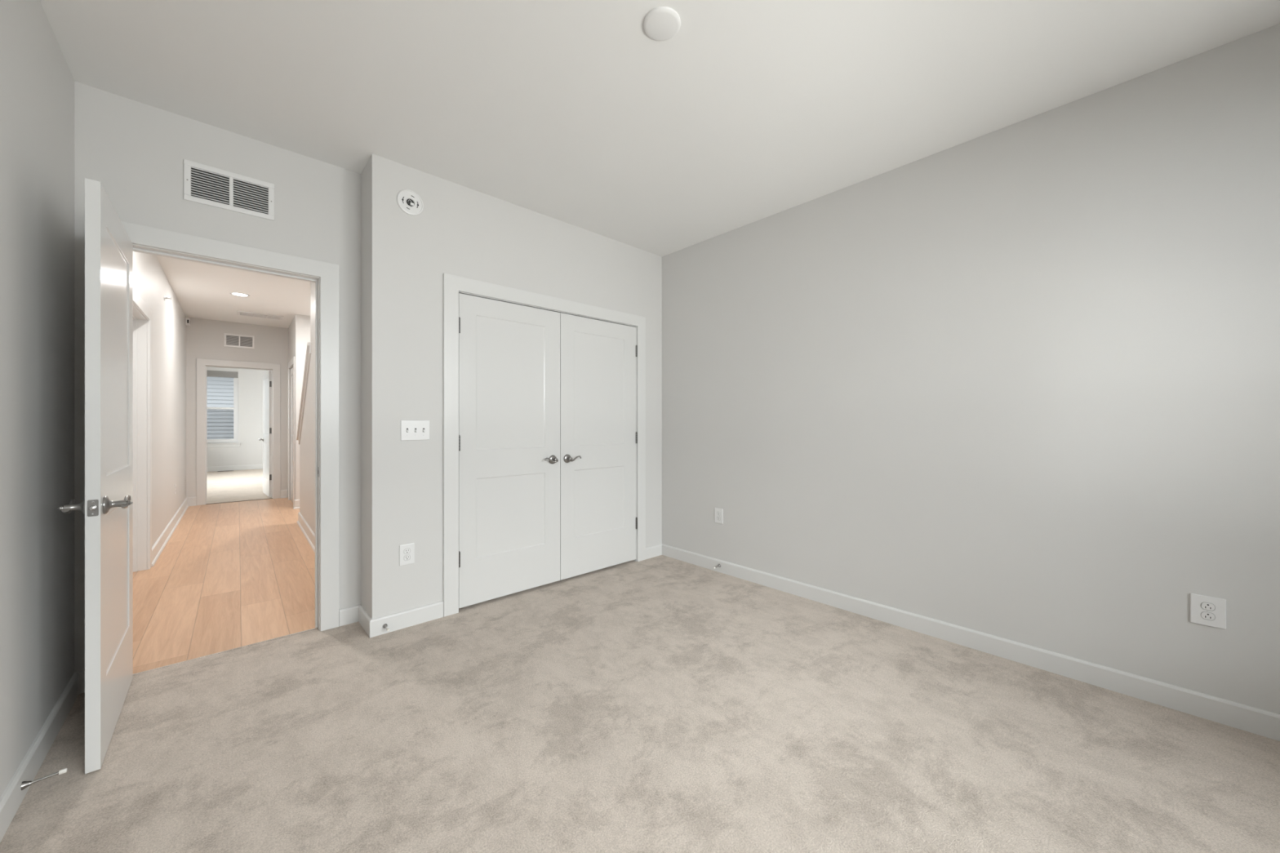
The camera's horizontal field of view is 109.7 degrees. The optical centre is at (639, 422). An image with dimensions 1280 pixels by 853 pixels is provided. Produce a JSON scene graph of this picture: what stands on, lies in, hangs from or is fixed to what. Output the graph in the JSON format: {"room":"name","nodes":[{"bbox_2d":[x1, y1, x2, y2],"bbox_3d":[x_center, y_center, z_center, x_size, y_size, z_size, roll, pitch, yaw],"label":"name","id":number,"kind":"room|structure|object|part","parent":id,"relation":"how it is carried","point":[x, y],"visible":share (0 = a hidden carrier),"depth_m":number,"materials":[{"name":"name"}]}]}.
{"room":"empty bedroom","nodes":[
{"label":"empty bedroom","id":0,"kind":"room"},
{"bbox_2d":[0,0,74,796],"bbox_3d":[-0.995,-0.157,0.272,0.115,2.743,4.880,0,0,-43],"label":"wall","id":1,"kind":"structure","parent":0,"point":[37,82],"depth_m":1.58,"materials":[{"name":"paint"}]},
{"bbox_2d":[0,671,79,842],"bbox_3d":[-0.947,1.167,0.316,0.015,0.097,4.650,0,0,-43],"label":"baseboard","id":2,"kind":"structure","parent":1,"relation":"attached to","point":[12,797],"depth_m":1.56,"materials":[{"name":"paint"}]},
{"bbox_2d":[20,768,67,790],"bbox_3d":[-1.947,1.165,1.475,0.090,0.025,0.025,0,0,-43],"label":"door stop","id":3,"kind":"object","parent":1,"relation":"attached to","point":[24,784],"visible":1,"depth_m":1.47,"materials":[{"name":"grey metal"}]},
{"bbox_3d":[-1.948,1.163,1.474,0.064,0.012,0.009,0,0,-43],"label":"rod","id":4,"kind":"part","parent":3,"relation":"part of","materials":[{"name":"silver metal"}]},
{"bbox_2d":[133,251,186,546],"bbox_3d":[-4.642,-0.157,4.278,0.115,2.743,5.935,0,0,-42],"label":"wall","id":5,"kind":"structure","parent":0,"point":[150,282],"depth_m":4.71,"materials":[{"name":"paint"}]},
{"bbox_2d":[133,287,151,572],"bbox_3d":[-3.815,0.139,3.364,0.133,2.153,1.052,0,0,-42],"label":"door","id":6,"kind":"structure","parent":5,"relation":"in","point":[142,313],"depth_m":3.70,"materials":[{"name":"paint"}]},
{"bbox_2d":[151,497,188,566],"bbox_3d":[-5.342,1.153,5.169,0.027,0.125,3.672,0,0,-42],"label":"baseboard","id":7,"kind":"structure","parent":5,"relation":"attached to","point":[157,548],"depth_m":4.67,"materials":[{"name":"paint"}]},
{"bbox_2d":[185,317,190,325],"bbox_3d":[-6.470,-1.440,6.449,0.046,0.100,0.081,0,0,-42],"label":"wall sensor","id":8,"kind":"object","parent":5,"relation":"attached to","point":[187,320],"visible":1,"depth_m":6.42,"materials":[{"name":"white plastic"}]},
{"bbox_2d":[74,80,360,671],"bbox_3d":[-2.162,-0.157,2.437,1.110,2.743,0.115,0,0,-43],"label":"wall","id":9,"kind":"structure","parent":0,"point":[137,151],"depth_m":2.30,"materials":[{"name":"paint"}]},
{"bbox_2d":[57,177,339,773],"bbox_3d":[-1.933,0.139,2.135,0.956,2.153,0.926,0,0,-43],"label":"door","id":10,"kind":"structure","parent":9,"relation":"in","point":[110,242],"depth_m":1.89,"materials":[{"name":"paint"}]},
{"bbox_3d":[-1.995,0.296,1.593,0.070,0.066,0.130,0,0,-43],"label":"lever handle","id":11,"kind":"part","parent":10,"relation":"part of","materials":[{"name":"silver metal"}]},
{"bbox_3d":[-1.892,0.296,1.560,0.025,0.057,0.002,0,0,-43],"label":"latch plate","id":12,"kind":"part","parent":10,"relation":"part of","materials":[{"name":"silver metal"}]},
{"bbox_3d":[-1.918,0.296,1.664,0.070,0.066,0.130,0,0,-43],"label":"lever handle","id":13,"kind":"part","parent":10,"relation":"part of","materials":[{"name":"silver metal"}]},
{"bbox_3d":[-2.145,0.139,2.363,0.955,2.153,0.018,0,0,-43],"label":"casing","id":14,"kind":"part","parent":10,"relation":"part of","materials":[{"name":"paint"}]},
{"bbox_2d":[183,159,274,220],"bbox_3d":[-2.146,-1.214,2.367,0.352,0.201,0.011,0,0,-43],"label":"air vent","id":15,"kind":"object","parent":9,"relation":"in","point":[203,186],"visible":1,"depth_m":2.36,"materials":[{"name":"white plastic"}]},
{"bbox_2d":[186,316,288,497],"bbox_3d":[-6.133,-0.157,7.000,1.283,2.743,0.115,0,0,-42],"label":"wall","id":16,"kind":"structure","parent":0,"point":[204,337],"depth_m":6.80,"materials":[{"name":"paint"}]},
{"bbox_2d":[187,489,288,506],"bbox_3d":[-6.129,1.153,6.909,1.168,0.125,0.027,0,0,-42],"label":"baseboard","id":17,"kind":"structure","parent":16,"relation":"attached to","point":[192,501],"depth_m":6.58,"materials":[{"name":"paint"}]},
{"bbox_2d":[196,358,280,505],"bbox_3d":[-6.422,0.139,7.233,0.964,2.153,0.900,0,0,-43],"label":"door","id":18,"kind":"structure","parent":16,"relation":"in","point":[271,439],"depth_m":7.17,"materials":[{"name":"paint"}]},
{"bbox_2d":[223,333,254,348],"bbox_3d":[-6.139,-1.249,6.911,0.352,0.201,0.011,0,0,-42],"label":"air vent","id":19,"kind":"object","parent":16,"relation":"in","point":[237,340],"visible":1,"depth_m":6.91,"materials":[{"name":"white plastic"}]},
{"bbox_2d":[206,366,271,466],"bbox_3d":[-10.482,-0.157,11.363,4.400,2.743,0.115,0,0,-42],"label":"wall","id":20,"kind":"structure","parent":0,"point":[250,451],"depth_m":11.62,"materials":[{"name":"paint"}]},
{"bbox_2d":[206,369,238,377],"bbox_3d":[-10.599,-1.212,11.212,0.897,0.155,0.038,0,0,-42],"label":"window shade","id":21,"kind":"object","parent":20,"relation":"attached to","point":[209,373],"visible":0.57,"depth_m":11.29,"materials":[{"name":"fabric"}]},
{"bbox_3d":[-10.599,-1.145,11.212,0.897,0.022,0.034,0,0,-42],"label":"rail","id":22,"kind":"part","parent":21,"relation":"part of","materials":[{"name":"fabric"}]},
{"bbox_2d":[206,373,240,447],"bbox_3d":[-10.607,-0.335,11.221,0.995,1.910,0.160,0,0,-42],"label":"window","id":23,"kind":"structure","parent":20,"relation":"attached to","point":[210,442],"depth_m":11.48,"materials":[{"name":"white plastic"}]},
{"bbox_3d":[-10.629,0.049,11.246,0.815,0.842,0.026,0,0,-42],"label":"sash","id":24,"kind":"part","parent":23,"relation":"part of","materials":[{"name":"white plastic"}]},
{"bbox_3d":[-10.589,0.568,11.201,0.995,0.105,0.105,0,0,-42],"label":"sill","id":25,"kind":"part","parent":23,"relation":"part of","materials":[{"name":"paint"}]},
{"bbox_3d":[-10.648,-0.789,11.267,0.815,0.913,0.026,0,0,-42],"label":"sash","id":26,"kind":"part","parent":23,"relation":"part of","materials":[{"name":"white plastic"}]},
{"bbox_2d":[206,464,262,471],"bbox_3d":[-10.439,1.155,11.314,4.400,0.120,0.015,0,0,-42],"label":"baseboard","id":27,"kind":"structure","parent":20,"relation":"attached to","point":[250,466],"depth_m":11.44,"materials":[{"name":"paint"}]},
{"bbox_2d":[288,314,310,500],"bbox_3d":[-4.824,-0.157,7.233,1.234,2.743,1.302,0,0,-43],"label":"wall","id":28,"kind":"structure","parent":0,"point":[299,331],"depth_m":6.39,"materials":[{"name":"paint"}]},
{"bbox_2d":[288,356,295,506],"bbox_3d":[-5.187,0.139,6.803,0.133,2.153,0.972,0,0,-42],"label":"door","id":29,"kind":"structure","parent":28,"relation":"in","point":[291,364],"depth_m":6.83,"materials":[{"name":"paint"}]},
{"bbox_2d":[293,499,299,509],"bbox_3d":[-4.472,1.153,6.721,1.109,0.125,0.099,0,0,-42],"label":"baseboard","id":30,"kind":"structure","parent":28,"relation":"attached to","point":[296,502],"depth_m":6.35,"materials":[{"name":"paint"}]},
{"bbox_2d":[299,281,315,533],"bbox_3d":[-2.918,-0.157,4.200,0.115,2.743,3.525,0,0,-42],"label":"wall","id":31,"kind":"structure","parent":0,"point":[307,444],"depth_m":4.71,"materials":[{"name":"paint"}]},
{"bbox_2d":[296,342,311,444],"bbox_3d":[-3.725,-0.278,5.105,0.175,1.090,1.160,0,0,-42],"label":"trim","id":32,"kind":"structure","parent":31,"relation":"attached to","point":[308,344],"depth_m":4.97,"materials":[{"name":"paint"}]},
{"bbox_2d":[297,511,315,552],"bbox_3d":[-2.937,1.153,4.201,0.142,0.125,3.552,0,0,-42],"label":"baseboard","id":33,"kind":"structure","parent":31,"relation":"attached to","point":[304,526],"depth_m":4.76,"materials":[{"name":"paint"}]},
{"bbox_2d":[360,153,662,618],"bbox_3d":[-0.796,-0.157,3.506,2.348,2.743,0.400,0,0,-43],"label":"wall","id":34,"kind":"structure","parent":0,"point":[460,230],"depth_m":2.77,"materials":[{"name":"paint"}]},
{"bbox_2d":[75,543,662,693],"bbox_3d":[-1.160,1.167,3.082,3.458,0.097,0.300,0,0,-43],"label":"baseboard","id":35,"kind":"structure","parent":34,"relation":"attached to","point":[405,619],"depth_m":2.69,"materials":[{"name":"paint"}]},
{"bbox_2d":[382,623,389,631],"bbox_3d":[-1.442,1.171,2.567,0.025,0.025,0.072,0,0,-43],"label":"door stop","id":36,"kind":"object","parent":34,"relation":"attached to","point":[384,626],"visible":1,"depth_m":2.58,"materials":[{"name":"grey metal"}]},
{"bbox_2d":[399,542,414,565],"bbox_3d":[-1.386,0.785,2.683,0.082,0.122,0.008,0,0,-43],"label":"wall outlet","id":37,"kind":"object","parent":34,"relation":"attached to","point":[406,552],"visible":1,"depth_m":2.68,"materials":[{"name":"white plastic"}]},
{"bbox_2d":[404,555,410,559],"bbox_3d":[-1.385,0.804,2.681,0.034,0.028,0.003,0,0,-43],"label":"receptacle","id":38,"kind":"object","parent":37,"relation":"attached to","point":[406,557],"depth_m":2.68,"materials":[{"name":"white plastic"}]},
{"bbox_2d":[404,548,410,553],"bbox_3d":[-1.385,0.765,2.681,0.034,0.028,0.003,0,0,-43],"label":"receptacle","id":39,"kind":"object","parent":37,"relation":"attached to","point":[406,550],"depth_m":2.68,"materials":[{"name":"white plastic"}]},
{"bbox_2d":[396,189,423,215],"bbox_3d":[-1.371,-1.315,2.693,0.148,0.148,0.014,0,0,-43],"label":"smoke detector","id":40,"kind":"object","parent":34,"relation":"attached to","point":[408,201],"visible":1,"depth_m":2.69,"materials":[{"name":"white plastic"}]},
{"bbox_2d":[400,420,429,440],"bbox_3d":[-1.348,0.047,2.711,0.162,0.120,0.019,0,0,-43],"label":"light switch","id":41,"kind":"object","parent":34,"relation":"attached to","point":[410,429],"visible":1,"depth_m":2.71,"materials":[{"name":"white plastic"}]},
{"bbox_2d":[443,273,645,617],"bbox_3d":[-0.614,0.141,3.432,1.734,2.148,0.187,0,0,-43],"label":"door","id":42,"kind":"structure","parent":34,"relation":"in","point":[544,396],"depth_m":3.26,"materials":[{"name":"paint"}]},
{"bbox_3d":[-0.652,0.277,3.317,0.130,0.066,0.070,0,0,-43],"label":"lever handle","id":43,"kind":"part","parent":42,"relation":"part of","materials":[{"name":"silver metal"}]},
{"bbox_3d":[-0.510,0.277,3.448,0.130,0.066,0.070,0,0,-43],"label":"lever handle","id":44,"kind":"part","parent":42,"relation":"part of","materials":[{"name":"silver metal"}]},
{"bbox_2d":[0,468,1279,852],"bbox_3d":[-4.458,1.275,5.405,5.377,0.120,17.121,0,0,-43],"label":"floor","id":45,"kind":"structure","parent":0,"point":[661,704],"depth_m":1.74,"materials":[{"name":"beige carpet"}]},
{"bbox_2d":[133,627,318,675],"bbox_3d":[-2.180,1.214,2.401,0.763,0.010,0.010,0,0,-43],"label":"carpet edge","id":46,"kind":"structure","parent":45,"relation":"on","point":[214,654],"depth_m":2.37,"materials":[{"name":"beige carpet"}]},
{"bbox_2d":[205,497,272,504],"bbox_3d":[-6.148,1.214,6.936,0.770,0.010,0.014,0,0,-42],"label":"threshold","id":47,"kind":"object","parent":45,"relation":"on","point":[271,498],"visible":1,"depth_m":6.91,"materials":[{"name":"brown"}]},
{"bbox_2d":[39,0,1279,328],"bbox_3d":[-1.744,-1.588,3.706,3.700,0.120,10.940,0,0,-43],"label":"ceiling","id":48,"kind":"structure","parent":0,"point":[567,111],"depth_m":2.03,"materials":[{"name":"paint"}]},
{"bbox_2d":[230,292,249,297],"bbox_3d":[-4.771,-1.525,5.378,0.182,0.006,0.182,0,0,-42],"label":"recessed light","id":49,"kind":"object","parent":48,"relation":"in","point":[237,294],"visible":1,"depth_m":5.36,"materials":[{"name":"white plastic"}]},
{"bbox_2d":[236,311,283,319],"bbox_3d":[-5.411,-1.523,6.429,0.500,0.010,0.270,0,0,-42],"label":"ceiling vent","id":50,"kind":"object","parent":48,"relation":"in","point":[238,313],"visible":1,"depth_m":6.41,"materials":[{"name":"white plastic"}]},
{"bbox_2d":[643,6,680,40],"bbox_3d":[0.085,-1.521,1.726,0.143,0.014,0.143,0,0,-43],"label":"cover plate","id":51,"kind":"object","parent":48,"relation":"attached to","point":[660,23],"visible":1,"depth_m":1.71,"materials":[{"name":"white plastic"}]},
{"bbox_2d":[662,23,1279,714],"bbox_3d":[1.515,-0.157,2.821,0.115,2.743,5.215,0,0,-43],"label":"wall","id":52,"kind":"structure","parent":0,"point":[1020,382],"depth_m":2.26,"materials":[{"name":"paint"}]},
{"bbox_2d":[715,507,723,524],"bbox_3d":[0.642,0.761,3.674,0.008,0.122,0.082,0,0,-43],"label":"wall outlet","id":53,"kind":"object","parent":52,"relation":"attached to","point":[718,512],"visible":1,"depth_m":3.67,"materials":[{"name":"white plastic"}]},
{"bbox_2d":[662,543,1279,741],"bbox_3d":[1.678,1.167,2.549,0.015,0.097,4.365,0,0,-43],"label":"baseboard","id":54,"kind":"structure","parent":52,"relation":"attached to","point":[1253,720],"depth_m":2.24,"materials":[{"name":"paint"}]},
{"bbox_2d":[1190,593,1226,629],"bbox_3d":[2.330,0.774,1.849,0.008,0.122,0.092,0,0,-43],"label":"wall outlet","id":55,"kind":"object","parent":52,"relation":"attached to","point":[1206,611],"visible":1,"depth_m":1.85,"materials":[{"name":"white plastic"}]},
{"bbox_2d":[1201,612,1214,620],"bbox_3d":[2.328,0.793,1.847,0.003,0.028,0.034,0,0,-43],"label":"receptacle","id":56,"kind":"object","parent":55,"relation":"attached to","point":[1205,615],"depth_m":1.85,"materials":[{"name":"white plastic"}]},
{"bbox_2d":[1201,602,1214,610],"bbox_3d":[2.328,0.754,1.847,0.003,0.028,0.034,0,0,-43],"label":"receptacle","id":57,"kind":"object","parent":55,"relation":"attached to","point":[1205,606],"depth_m":1.85,"materials":[{"name":"white plastic"}]},
{"label":"outside","id":58,"kind":"structure","parent":0,"visible":0},
{"bbox_3d":[-5.431,4.415,5.874,28.000,0.200,44.000,0,0,-43],"label":"ground","id":59,"kind":"structure","parent":58,"visible":0},
{"bbox_2d":[206,376,233,439],"bbox_3d":[-14.554,-0.460,16.229,12.600,9.350,2.400,0,0,-42],"label":"house","id":60,"kind":"structure","parent":59,"relation":"on","point":[220,390],"depth_m":15.35,"materials":[{"name":"grey"}]}
]}

